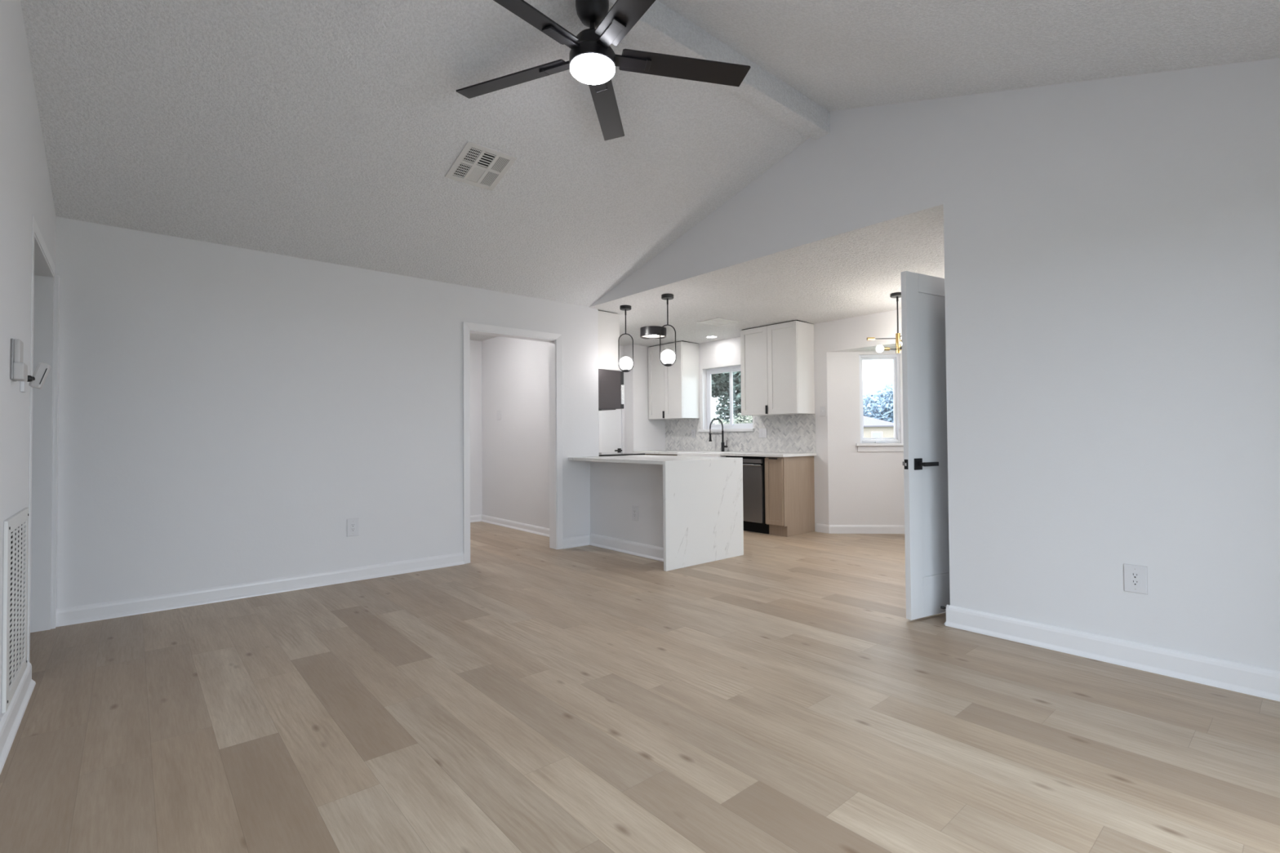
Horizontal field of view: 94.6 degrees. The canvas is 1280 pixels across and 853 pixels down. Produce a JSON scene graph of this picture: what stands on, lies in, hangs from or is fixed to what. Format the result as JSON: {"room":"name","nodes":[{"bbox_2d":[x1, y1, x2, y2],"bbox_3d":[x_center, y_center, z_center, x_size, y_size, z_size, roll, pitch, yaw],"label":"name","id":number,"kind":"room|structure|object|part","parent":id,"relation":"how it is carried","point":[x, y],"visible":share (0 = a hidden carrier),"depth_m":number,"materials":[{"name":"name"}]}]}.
{"room":"empty living room","nodes":[
{"label":"empty living room","id":0,"kind":"room"},
{"bbox_2d":[0,0,55,719],"bbox_3d":[-1.714,-0.818,1.377,0.115,3.900,5.574,0,-1,-41],"label":"wall","id":1,"kind":"structure","parent":0,"point":[25,188],"depth_m":2.33,"materials":[{"name":"white paint"}]},
{"bbox_2d":[1,507,28,713],"bbox_3d":[-2.479,0.692,2.349,0.014,0.690,0.580,0,-1,-41],"label":"air vent","id":2,"kind":"object","parent":1,"relation":"in","point":[15,528],"visible":1,"depth_m":2.29,"materials":[{"name":"white metal"}]},
{"bbox_2d":[0,661,35,774],"bbox_3d":[-1.317,1.070,1.010,0.028,0.105,4.370,0,-1,-41],"label":"baseboard","id":3,"kind":"structure","parent":1,"relation":"attached to","point":[10,721],"depth_m":2.26,"materials":[{"name":"white wood"}]},
{"bbox_2d":[9,338,27,381],"bbox_3d":[-2.401,-0.255,2.284,0.036,0.157,0.115,0,-1,-41],"label":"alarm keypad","id":4,"kind":"object","parent":1,"relation":"attached to","point":[18,369],"visible":1,"depth_m":2.25,"materials":[{"name":"white plastic"}]},
{"bbox_3d":[-2.408,-0.254,2.271,0.008,0.155,0.105,0,-1,-41],"label":"plate","id":5,"kind":"part","parent":4,"relation":"part of","materials":[{"name":"white plastic"}]},
{"bbox_2d":[19,362,51,392],"bbox_3d":[-2.553,-0.207,2.497,0.084,0.130,0.108,0,-1,-41],"label":"sensor","id":6,"kind":"object","parent":1,"relation":"attached to","point":[42,371],"visible":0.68,"depth_m":2.50,"materials":[{"name":"white plastic"}]},
{"bbox_3d":[-2.564,-0.193,2.455,0.012,0.100,0.060,0,-1,-41],"label":"mount plate","id":7,"kind":"part","parent":6,"relation":"part of","materials":[{"name":"white plastic"}]},
{"bbox_2d":[26,214,59,662],"bbox_3d":[-3.159,0.108,3.059,0.135,2.130,1.102,0,-1,-41],"label":"door frame","id":8,"kind":"structure","parent":1,"relation":"attached to","point":[45,285],"depth_m":3.43,"materials":[{"name":"white wood"}]},
{"bbox_2d":[55,216,599,608],"bbox_3d":[-2.109,-0.105,4.776,4.335,2.600,0.115,0,-1,-41],"label":"wall","id":9,"kind":"structure","parent":0,"point":[225,412],"depth_m":4.19,"materials":[{"name":"white paint"}]},
{"bbox_2d":[56,552,464,626],"bbox_3d":[-2.501,1.140,4.314,2.552,0.100,0.028,0,-1,-41],"label":"baseboard","id":10,"kind":"structure","parent":9,"relation":"attached to","point":[131,606],"depth_m":4.08,"materials":[{"name":"white wood"}]},
{"bbox_2d":[346,518,358,536],"bbox_3d":[-2.224,0.782,4.574,0.086,0.134,0.008,0,-1,-41],"label":"wall outlet","id":11,"kind":"object","parent":9,"relation":"attached to","point":[352,524],"visible":1,"depth_m":4.57,"materials":[{"name":"white plastic"}]},
{"bbox_2d":[462,321,563,564],"bbox_3d":[-1.198,0.144,5.548,1.023,2.117,0.138,0,-1,-41],"label":"door frame","id":12,"kind":"structure","parent":9,"relation":"attached to","point":[555,362],"depth_m":5.79,"materials":[{"name":"white wood"}]},
{"bbox_2d":[563,534,590,549],"bbox_3d":[-0.630,1.155,5.928,0.345,0.100,0.028,0,-1,-41],"label":"baseboard","id":13,"kind":"structure","parent":9,"relation":"attached to","point":[582,540],"depth_m":5.92,"materials":[{"name":"white wood"}]},
{"bbox_2d":[20,0,810,306],"bbox_3d":[-1.168,-1.663,3.803,4.070,0.815,2.746,0,-1,-41],"label":"ceiling","id":14,"kind":"structure","parent":0,"point":[331,131],"depth_m":3.42,"materials":[{"name":"white paint"}]},
{"bbox_2d":[444,140,517,191],"bbox_3d":[-1.022,-1.664,3.791,0.332,0.104,0.350,0,-1,-41],"label":"ceiling vent","id":15,"kind":"object","parent":14,"relation":"in","point":[477,165],"visible":1,"depth_m":3.78,"materials":[{"name":"white metal"}]},
{"bbox_2d":[571,0,830,139],"bbox_3d":[-0.245,-2.125,2.760,4.000,0.259,0.116,0,-1,-41],"label":"ceiling beam","id":16,"kind":"structure","parent":14,"relation":"attached to","point":[660,27],"depth_m":3.39,"materials":[{"name":"white paint"}]},
{"bbox_2d":[456,0,751,140],"bbox_3d":[-0.240,-1.823,2.732,1.464,0.346,1.472,0,-1,-41],"label":"ceiling fan","id":17,"kind":"object","parent":16,"relation":"hanging from","point":[592,61],"visible":1,"depth_m":2.78,"materials":[{"name":"black"}]},
{"bbox_3d":[-0.638,-1.731,2.948,0.635,0.037,0.121,-1,-1,23],"label":"blade","id":18,"kind":"part","parent":17,"relation":"part of","materials":[{"name":"black wood"}]},
{"bbox_3d":[-0.521,-1.741,2.429,0.121,0.037,0.635,-1,-1,41],"label":"blade","id":19,"kind":"part","parent":17,"relation":"part of","materials":[{"name":"black wood"}]},
{"bbox_2d":[569,53,614,84],"bbox_3d":[-0.222,-1.666,2.768,0.210,0.033,0.210,0,-1,-41],"label":"diffuser","id":20,"kind":"object","parent":17,"relation":"attached to","point":[592,68],"depth_m":2.73,"materials":[{"name":"white glass"}]},
{"bbox_3d":[-0.181,-1.730,3.220,0.121,0.037,0.635,-1,-1,5],"label":"blade","id":21,"kind":"part","parent":17,"relation":"part of","materials":[{"name":"black wood"}]},
{"bbox_3d":[0.008,-1.746,2.381,0.121,0.037,0.635,0,-1,-31],"label":"blade","id":22,"kind":"part","parent":17,"relation":"part of","materials":[{"name":"black"}]},
{"bbox_3d":[0.218,-1.739,2.869,0.635,0.037,0.121,0,-1,-13],"label":"blade","id":23,"kind":"part","parent":17,"relation":"part of","materials":[{"name":"black wood"}]},
{"bbox_2d":[470,339,482,515],"bbox_3d":[-3.125,0.023,7.013,2.630,2.440,0.100,0,-1,-41],"label":"wall","id":24,"kind":"structure","parent":0,"point":[476,482],"depth_m":7.78,"materials":[{"name":"white paint"}]},
{"bbox_2d":[481,336,549,528],"bbox_3d":[-1.334,0.010,7.072,0.160,2.440,2.351,0,-1,-41],"label":"wall","id":25,"kind":"structure","parent":0,"point":[515,448],"depth_m":7.14,"materials":[{"name":"white paint"}]},
{"bbox_2d":[470,514,549,537],"bbox_3d":[-2.311,1.179,6.135,2.530,0.085,2.251,0,-1,-41],"label":"baseboard","id":26,"kind":"structure","parent":25,"relation":"attached to","point":[540,531],"depth_m":7.17,"materials":[{"name":"white wood"}]},
{"bbox_2d":[597,310,619,370],"bbox_3d":[-0.578,-0.902,6.555,0.292,0.616,0.762,0,-1,-41],"label":"upper cabinet","id":27,"kind":"object","parent":25,"relation":"attached to","point":[608,322],"visible":0.34,"depth_m":6.26,"materials":[{"name":"white paint"}]},
{"bbox_2d":[598,368,624,410],"bbox_3d":[-0.552,-0.376,6.564,0.349,0.433,0.764,0,-1,-41],"label":"microwave","id":28,"kind":"object","parent":27,"relation":"attached to","point":[611,383],"visible":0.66,"depth_m":6.27,"materials":[{"name":"grey metal"}]},
{"bbox_3d":[-0.371,-0.417,6.218,0.110,0.150,0.002,0,-1,-41],"label":"panel","id":29,"kind":"part","parent":28,"relation":"part of","materials":[{"name":"grey metal"}]},
{"bbox_3d":[-0.439,-0.388,6.663,0.043,0.404,0.762,0,-1,-41],"label":"door","id":30,"kind":"part","parent":28,"relation":"part of","materials":[{"name":"black metal"}]},
{"bbox_3d":[-0.187,-0.345,6.375,0.042,0.210,0.002,0,-1,-41],"label":"door edge trim","id":31,"kind":"part","parent":28,"relation":"part of","materials":[{"name":"silver metal"}]},
{"bbox_3d":[-0.350,-0.904,6.500,0.018,0.604,0.376,0,-1,-41],"label":"door","id":32,"kind":"part","parent":27,"relation":"part of","materials":[{"name":"white paint"}]},
{"bbox_2d":[619,345,623,453],"bbox_3d":[-0.963,0.019,8.020,1.640,2.450,0.400,0,-1,-41],"label":"wall","id":33,"kind":"structure","parent":0,"point":[621,348],"depth_m":8.38,"materials":[{"name":"white paint"}]},
{"bbox_2d":[598,368,624,453],"bbox_3d":[-0.388,0.209,8.227,0.454,2.070,0.092,0,-1,-41],"label":"door","id":34,"kind":"structure","parent":33,"relation":"in","point":[610,421],"depth_m":8.24,"materials":[{"name":"white paint"}]},
{"bbox_3d":[-0.307,0.337,8.271,0.145,0.060,0.058,0,-1,-41],"label":"handle","id":35,"kind":"part","parent":34,"relation":"part of","materials":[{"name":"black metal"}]},
{"bbox_2d":[0,521,1279,852],"bbox_3d":[-0.175,1.168,4.048,8.554,0.001,8.800,0,-1,-41],"label":"floor","id":36,"kind":"structure","parent":0,"point":[526,695],"depth_m":2.25,"materials":[{"name":"brown wood"}]},
{"bbox_2d":[599,452,644,456],"bbox_3d":[-0.416,0.729,6.654,0.687,0.895,0.764,0,-1,-41],"label":"range","id":37,"kind":"object","parent":36,"relation":"on","point":[601,454],"visible":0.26,"depth_m":6.42,"materials":[{"name":"silver metal"}]},
{"bbox_2d":[568,454,743,571],"bbox_3d":[0.120,0.746,5.669,0.982,0.897,1.413,0,-1,-41],"label":"countertop","id":38,"kind":"structure","parent":36,"relation":"on","point":[703,495],"depth_m":5.11,"materials":[{"name":"white stone"}]},
{"bbox_2d":[568,454,737,464],"bbox_3d":[0.107,0.313,5.689,0.982,0.030,1.383,0,-1,-41],"label":"countertop","id":39,"kind":"structure","parent":38,"relation":"on","point":[638,459],"depth_m":5.50,"materials":[{"name":"white stone"}]},
{"bbox_3d":[0.572,0.734,5.146,0.982,0.897,0.030,0,-1,-41],"label":"waterfall panel","id":40,"kind":"part","parent":38,"relation":"part of","materials":[{"name":"white stone"}]},
{"bbox_2d":[644,453,677,455],"bbox_3d":[0.447,0.803,8.091,0.598,0.865,0.894,0,-1,-41],"label":"base cabinet","id":41,"kind":"object","parent":36,"relation":"on","point":[645,454],"visible":0.16,"depth_m":7.88,"materials":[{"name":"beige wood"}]},
{"bbox_2d":[632,450,816,457],"bbox_3d":[0.955,0.339,7.478,0.639,0.030,2.505,0,-1,-41],"label":"countertop","id":42,"kind":"structure","parent":41,"relation":"on","point":[666,452],"depth_m":6.85,"materials":[{"name":"white stone"}]},
{"bbox_2d":[677,451,735,457],"bbox_3d":[0.890,0.458,7.400,0.492,0.263,0.709,0,-1,-41],"label":"farmhouse sink","id":43,"kind":"object","parent":42,"relation":"in","point":[704,453],"visible":0.18,"depth_m":7.28,"materials":[{"name":"white"}]},
{"bbox_2d":[708,417,727,451],"bbox_3d":[1.022,0.106,7.736,0.293,0.443,0.043,-1,-1,43],"label":"kitchen faucet","id":44,"kind":"object","parent":42,"relation":"on","point":[722,446],"visible":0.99,"depth_m":7.68,"materials":[{"name":"black metal"}]},
{"bbox_2d":[725,455,768,533],"bbox_3d":[1.400,0.777,6.956,0.602,0.863,0.580,0,-1,-41],"label":"dishwasher","id":45,"kind":"object","parent":36,"relation":"on","point":[753,467],"visible":0.47,"depth_m":6.67,"materials":[{"name":"black"}]},
{"bbox_3d":[1.169,0.440,6.781,0.018,0.020,0.545,0,-1,-41],"label":"handle","id":46,"kind":"part","parent":45,"relation":"part of","materials":[{"name":"silver metal"}]},
{"bbox_3d":[1.187,0.395,6.798,0.036,0.045,0.545,0,-1,-41],"label":"control panel","id":47,"kind":"part","parent":45,"relation":"part of","materials":[{"name":"silver metal"}]},
{"bbox_3d":[1.190,0.762,6.792,0.036,0.640,0.545,0,-1,-41],"label":"door","id":48,"kind":"part","parent":45,"relation":"part of","materials":[{"name":"silver metal"}]},
{"bbox_2d":[764,455,814,537],"bbox_3d":[1.685,0.768,6.648,0.614,0.865,0.240,0,-1,-41],"label":"base cabinet","id":49,"kind":"object","parent":36,"relation":"on","point":[789,482],"visible":0.99,"depth_m":6.51,"materials":[{"name":"beige wood"}]},
{"bbox_3d":[1.468,0.711,6.467,0.020,0.727,0.228,0,-1,-41],"label":"door","id":50,"kind":"part","parent":49,"relation":"part of","materials":[{"name":"beige wood"}]},
{"bbox_2d":[623,344,665,453],"bbox_3d":[0.042,0.021,8.554,0.620,2.450,0.304,0,-1,-41],"label":"wall","id":51,"kind":"structure","parent":0,"point":[642,433],"depth_m":8.34,"materials":[{"name":"white paint"}]},
{"bbox_2d":[470,204,944,346],"bbox_3d":[0.065,-1.276,5.983,5.900,0.248,6.075,0,-1,-41],"label":"ceiling","id":52,"kind":"structure","parent":0,"point":[855,273],"depth_m":5.24,"materials":[{"name":"white paint"}]},
{"bbox_2d":[617,305,633,372],"bbox_3d":[-0.145,-0.890,6.024,0.137,0.675,0.137,-1,-1,35],"label":"pendant lamp","id":53,"kind":"object","parent":52,"relation":"hanging from","point":[625,363],"visible":1,"depth_m":6.00,"materials":[{"name":"black metal"}]},
{"bbox_3d":[-0.146,-1.071,6.027,0.015,0.253,0.015,0,-1,-10],"label":"rod","id":54,"kind":"part","parent":53,"relation":"part of","materials":[{"name":"black metal"}]},
{"bbox_3d":[-0.143,-0.643,6.019,0.137,0.137,0.137,0,-1,-10],"label":"glass globe","id":55,"kind":"part","parent":53,"relation":"part of","materials":[{"name":"white glass"}]},
{"bbox_2d":[640,325,666,339],"bbox_3d":[0.161,-1.135,7.150,0.316,0.109,0.316,0,-1,-41],"label":"drum ceiling light","id":56,"kind":"object","parent":52,"relation":"attached to","point":[650,332],"visible":0.98,"depth_m":7.04,"materials":[{"name":"black metal"}]},
{"bbox_2d":[642,335,663,337],"bbox_3d":[0.162,-1.103,7.149,0.304,0.005,0.304,0,-1,-41],"label":"diffuser","id":57,"kind":"object","parent":56,"relation":"attached to","point":[643,336],"depth_m":7.23,"materials":[{"name":"white plastic"}]},
{"bbox_2d":[659,293,675,366],"bbox_3d":[0.261,-0.901,5.561,0.137,0.675,0.137,-1,-1,35],"label":"pendant lamp","id":58,"kind":"object","parent":52,"relation":"hanging from","point":[667,357],"visible":1,"depth_m":5.53,"materials":[{"name":"black metal"}]},
{"bbox_3d":[0.260,-1.083,5.564,0.015,0.253,0.015,0,-1,-10],"label":"rod","id":59,"kind":"part","parent":58,"relation":"part of","materials":[{"name":"black metal"}]},
{"bbox_3d":[0.263,-0.654,5.556,0.137,0.137,0.137,0,-1,-10],"label":"glass globe","id":60,"kind":"part","parent":58,"relation":"part of","materials":[{"name":"white glass"}]},
{"bbox_2d":[705,335,717,337],"bbox_3d":[0.923,-1.159,7.628,0.156,0.008,0.156,0,-1,-41],"label":"recessed light","id":61,"kind":"object","parent":52,"relation":"in","point":[707,336],"visible":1,"depth_m":7.61,"materials":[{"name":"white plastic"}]},
{"bbox_2d":[697,317,737,326],"bbox_3d":[0.883,-1.188,6.728,0.330,0.016,0.330,0,-1,-41],"label":"ceiling vent","id":62,"kind":"object","parent":52,"relation":"in","point":[717,322],"visible":1,"depth_m":6.71,"materials":[{"name":"white metal"}]},
{"bbox_2d":[866,292,902,353],"bbox_3d":[2.443,-0.947,5.417,0.518,0.545,0.518,0,-1,-41],"label":"dining chandelier","id":63,"kind":"object","parent":52,"relation":"hanging from","point":[879,348],"visible":0.54,"depth_m":5.40,"materials":[{"name":"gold metal"}]},
{"bbox_2d":[866,337,875,340],"bbox_3d":[2.126,-0.807,5.437,0.065,0.029,0.029,0,-1,4],"label":"socket","id":64,"kind":"object","parent":63,"relation":"attached to","point":[868,338],"depth_m":5.43,"materials":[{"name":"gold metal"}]},
{"bbox_3d":[2.183,-0.708,5.376,0.066,0.066,0.066,0,-1,-41],"label":"bulb","id":65,"kind":"part","parent":63,"relation":"part of","materials":[{"name":"white glass"}]},
{"bbox_3d":[2.251,-0.808,5.428,0.197,0.008,0.008,0,-1,4],"label":"arm","id":66,"kind":"part","parent":63,"relation":"part of","materials":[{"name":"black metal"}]},
{"bbox_3d":[2.366,-1.021,5.423,0.017,0.355,0.017,0,-1,-41],"label":"stem","id":67,"kind":"part","parent":63,"relation":"part of","materials":[{"name":"black metal"}]},
{"bbox_2d":[677,309,902,531],"bbox_3d":[1.953,-0.022,6.921,0.140,2.450,5.275,0,-1,-41],"label":"wall","id":68,"kind":"structure","parent":0,"point":[851,334],"depth_m":6.68,"materials":[{"name":"white paint"}]},
{"bbox_2d":[648,340,699,419],"bbox_3d":[0.459,-0.627,8.266,0.369,1.040,0.670,0,-1,-41],"label":"upper cabinet","id":69,"kind":"object","parent":68,"relation":"attached to","point":[673,391],"visible":0.99,"depth_m":8.08,"materials":[{"name":"white paint"}]},
{"bbox_3d":[0.234,-0.619,8.293,0.019,1.028,0.332,0,-1,-41],"label":"door","id":70,"kind":"part","parent":69,"relation":"part of","materials":[{"name":"white paint"}]},
{"bbox_3d":[0.453,-0.625,8.038,0.019,1.028,0.332,0,-1,-41],"label":"door","id":71,"kind":"part","parent":69,"relation":"part of","materials":[{"name":"white paint"}]},
{"bbox_2d":[698,365,754,431],"bbox_3d":[1.171,-0.363,7.800,0.170,0.865,0.925,0,-1,-41],"label":"window","id":72,"kind":"structure","parent":68,"relation":"in","point":[731,427],"depth_m":7.86,"materials":[{"name":"white plastic"}]},
{"bbox_3d":[1.088,-0.377,7.961,0.022,0.750,0.412,0,-1,-41],"label":"sash","id":73,"kind":"part","parent":72,"relation":"part of","materials":[{"name":"white plastic"}]},
{"bbox_3d":[1.157,0.051,7.778,0.125,0.037,0.925,0,-1,-41],"label":"sill","id":74,"kind":"part","parent":72,"relation":"part of","materials":[{"name":"white"}]},
{"bbox_3d":[1.339,-0.383,7.710,0.022,0.750,0.428,0,-1,-41],"label":"sash","id":75,"kind":"part","parent":72,"relation":"part of","materials":[{"name":"white plastic"}]},
{"bbox_2d":[665,413,815,453],"bbox_3d":[1.189,0.102,7.692,0.007,0.446,2.495,0,-1,-41],"label":"tile backsplash","id":76,"kind":"structure","parent":68,"relation":"attached to","point":[787,433],"depth_m":7.39,"materials":[{"name":"tile"}]},
{"bbox_2d":[691,429,695,437],"bbox_3d":[0.743,0.098,8.195,0.008,0.118,0.078,0,-1,-41],"label":"wall outlet","id":77,"kind":"object","parent":76,"relation":"attached to","point":[693,431],"visible":1,"depth_m":8.19,"materials":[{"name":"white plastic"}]},
{"bbox_2d":[759,427,767,437],"bbox_3d":[1.517,0.080,7.297,0.010,0.118,0.122,0,-1,-41],"label":"light switch","id":78,"kind":"object","parent":76,"relation":"attached to","point":[762,432],"visible":1,"depth_m":7.29,"materials":[{"name":"white plastic"}]},
{"bbox_2d":[740,320,814,416],"bbox_3d":[1.599,-0.659,6.946,0.369,1.040,0.792,0,-1,-41],"label":"upper cabinet","id":79,"kind":"object","parent":68,"relation":"attached to","point":[777,371],"visible":1,"depth_m":6.75,"materials":[{"name":"white paint"}]},
{"bbox_3d":[1.353,-0.650,6.996,0.019,1.028,0.393,0,-1,-41],"label":"door","id":80,"kind":"part","parent":79,"relation":"part of","materials":[{"name":"white paint"}]},
{"bbox_3d":[1.612,-0.657,6.695,0.019,1.028,0.393,0,-1,-41],"label":"door","id":81,"kind":"part","parent":79,"relation":"part of","materials":[{"name":"white paint"}]},
{"bbox_2d":[819,406,825,416],"bbox_3d":[2.063,-0.172,6.678,0.014,0.114,0.070,0,-1,-41],"label":"light switch","id":82,"kind":"object","parent":68,"relation":"attached to","point":[822,409],"visible":1,"depth_m":6.68,"materials":[{"name":"white plastic"}]},
{"bbox_2d":[826,351,904,524],"bbox_3d":[2.597,0.176,6.656,0.969,2.035,0.120,0,-1,4],"label":"wall","id":83,"kind":"structure","parent":0,"point":[865,487],"depth_m":6.61,"materials":[{"name":"white paint"}]},
{"bbox_2d":[816,523,904,533],"bbox_3d":[2.511,1.146,6.584,1.044,0.095,0.113,-1,-1,10],"label":"baseboard","id":84,"kind":"structure","parent":83,"relation":"attached to","point":[829,529],"depth_m":6.58,"materials":[{"name":"white wood"}]},
{"bbox_2d":[855,354,903,451],"bbox_3d":[2.694,-0.264,6.624,0.565,1.087,0.145,0,-1,4],"label":"window","id":85,"kind":"structure","parent":83,"relation":"in","point":[867,444],"depth_m":6.62,"materials":[{"name":"white plastic"}]},
{"bbox_3d":[2.686,-0.315,6.660,0.385,0.927,0.035,0,-1,4],"label":"sash","id":86,"kind":"part","parent":85,"relation":"part of","materials":[{"name":"white plastic"}]},
{"bbox_3d":[2.695,0.201,6.580,0.565,0.028,0.075,0,-1,4],"label":"sill","id":87,"kind":"part","parent":85,"relation":"part of","materials":[{"name":"white wood"}]},
{"bbox_3d":[2.685,0.168,6.591,0.110,0.031,0.043,0,-1,4],"label":"crank handle","id":88,"kind":"part","parent":85,"relation":"part of","materials":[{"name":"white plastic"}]},
{"bbox_2d":[847,344,902,351],"bbox_3d":[3.266,-0.884,6.189,0.880,0.061,2.420,0,-1,-41],"label":"ceiling","id":89,"kind":"structure","parent":0,"point":[894,346],"depth_m":6.54,"materials":[{"name":"white paint"}]},
{"bbox_2d":[589,57,1279,671],"bbox_3d":[1.326,-0.643,4.029,0.115,3.600,5.624,0,-1,-41],"label":"wall","id":90,"kind":"structure","parent":0,"point":[1112,245],"depth_m":2.90,"materials":[{"name":"white paint"}]},
{"bbox_2d":[589,533,663,561],"bbox_3d":[-0.065,1.136,5.514,0.031,0.115,1.354,0,-1,-41],"label":"baseboard","id":91,"kind":"structure","parent":90,"relation":"attached to","point":[651,552],"depth_m":5.56,"materials":[{"name":"white wood"}]},
{"bbox_2d":[631,506,638,520],"bbox_3d":[-0.047,0.811,5.513,0.008,0.134,0.086,0,-1,-41],"label":"wall outlet","id":92,"kind":"object","parent":90,"relation":"attached to","point":[634,508],"visible":1,"depth_m":5.51,"materials":[{"name":"white plastic"}]},
{"bbox_2d":[943,604,1279,702],"bbox_3d":[2.448,1.067,2.690,0.146,0.115,1.994,0,-1,-41],"label":"baseboard","id":93,"kind":"structure","parent":90,"relation":"attached to","point":[1255,681],"depth_m":2.78,"materials":[{"name":"white wood"}]},
{"bbox_2d":[1123,563,1147,595],"bbox_3d":[2.322,0.715,2.769,0.008,0.130,0.086,0,-1,-41],"label":"wall outlet","id":94,"kind":"object","parent":90,"relation":"attached to","point":[1135,576],"visible":1,"depth_m":2.77,"materials":[{"name":"white plastic"}]},
{"bbox_2d":[657,0,1279,111],"bbox_3d":[0.671,-1.766,1.673,4.070,0.932,2.772,0,-1,-41],"label":"ceiling","id":95,"kind":"structure","parent":0,"point":[841,55],"depth_m":2.78,"materials":[{"name":"white paint"}]},
{"bbox_3d":[3.115,-0.073,4.496,3.210,2.450,0.115,0,-1,-41],"label":"wall","id":96,"kind":"structure","parent":0,"visible":0},
{"bbox_2d":[900,271,950,620],"bbox_3d":[1.901,0.108,3.671,0.779,2.053,0.152,0,-1,-29],"label":"door","id":97,"kind":"structure","parent":96,"relation":"in","point":[925,463],"depth_m":3.55,"materials":[{"name":"white paint"}]},
{"bbox_3d":[1.570,0.223,3.483,0.003,0.058,0.024,0,-1,-29],"label":"latch plate","id":98,"kind":"part","parent":97,"relation":"part of","materials":[{"name":"black metal"}]},
{"bbox_3d":[1.698,0.223,3.501,0.150,0.068,0.058,0,-1,-29],"label":"handle","id":99,"kind":"part","parent":97,"relation":"part of","materials":[{"name":"black metal"}]},
{"label":"outside","id":100,"kind":"structure","parent":0,"visible":0},
{"bbox_3d":[12.926,1.949,30.925,180.000,0.100,150.000,0,-1,-41],"label":"ground","id":101,"kind":"structure","parent":100,"visible":0},
{"bbox_2d":[711,371,752,423],"bbox_3d":[3.469,-1.828,19.969,5.590,7.226,7.140,0,-1,-41],"label":"tree","id":102,"kind":"object","parent":101,"relation":"on","point":[720,384],"visible":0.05,"depth_m":18.98,"materials":[{"name":"green plant"}]},
{"bbox_2d":[711,413,752,424],"bbox_3d":[2.596,0.730,16.294,5.184,2.597,2.135,-1,-1,38],"label":"hedge","id":103,"kind":"object","parent":101,"relation":"on","point":[749,418],"visible":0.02,"depth_m":16.11,"materials":[{"name":"green plant"}]},
{"bbox_2d":[862,381,893,422],"bbox_3d":[25.170,-1.455,65.869,16.033,7.814,11.196,-1,-1,22],"label":"tree","id":104,"kind":"object","parent":101,"relation":"on","point":[877,406],"visible":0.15,"depth_m":62.40,"materials":[{"name":"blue plant"}]},
{"bbox_2d":[863,415,895,439],"bbox_3d":[18.928,0.596,55.822,10.700,3.400,8.700,-1,-1,22],"label":"house","id":105,"kind":"structure","parent":101,"relation":"on","point":[873,428],"depth_m":50.94,"materials":[{"name":"beige"}]},
{"bbox_3d":[20.413,0.897,50.888,0.760,0.760,0.100,-1,-1,22],"label":"pane","id":106,"kind":"part","parent":105,"relation":"part of","materials":[{"name":"white glass"}]}
]}

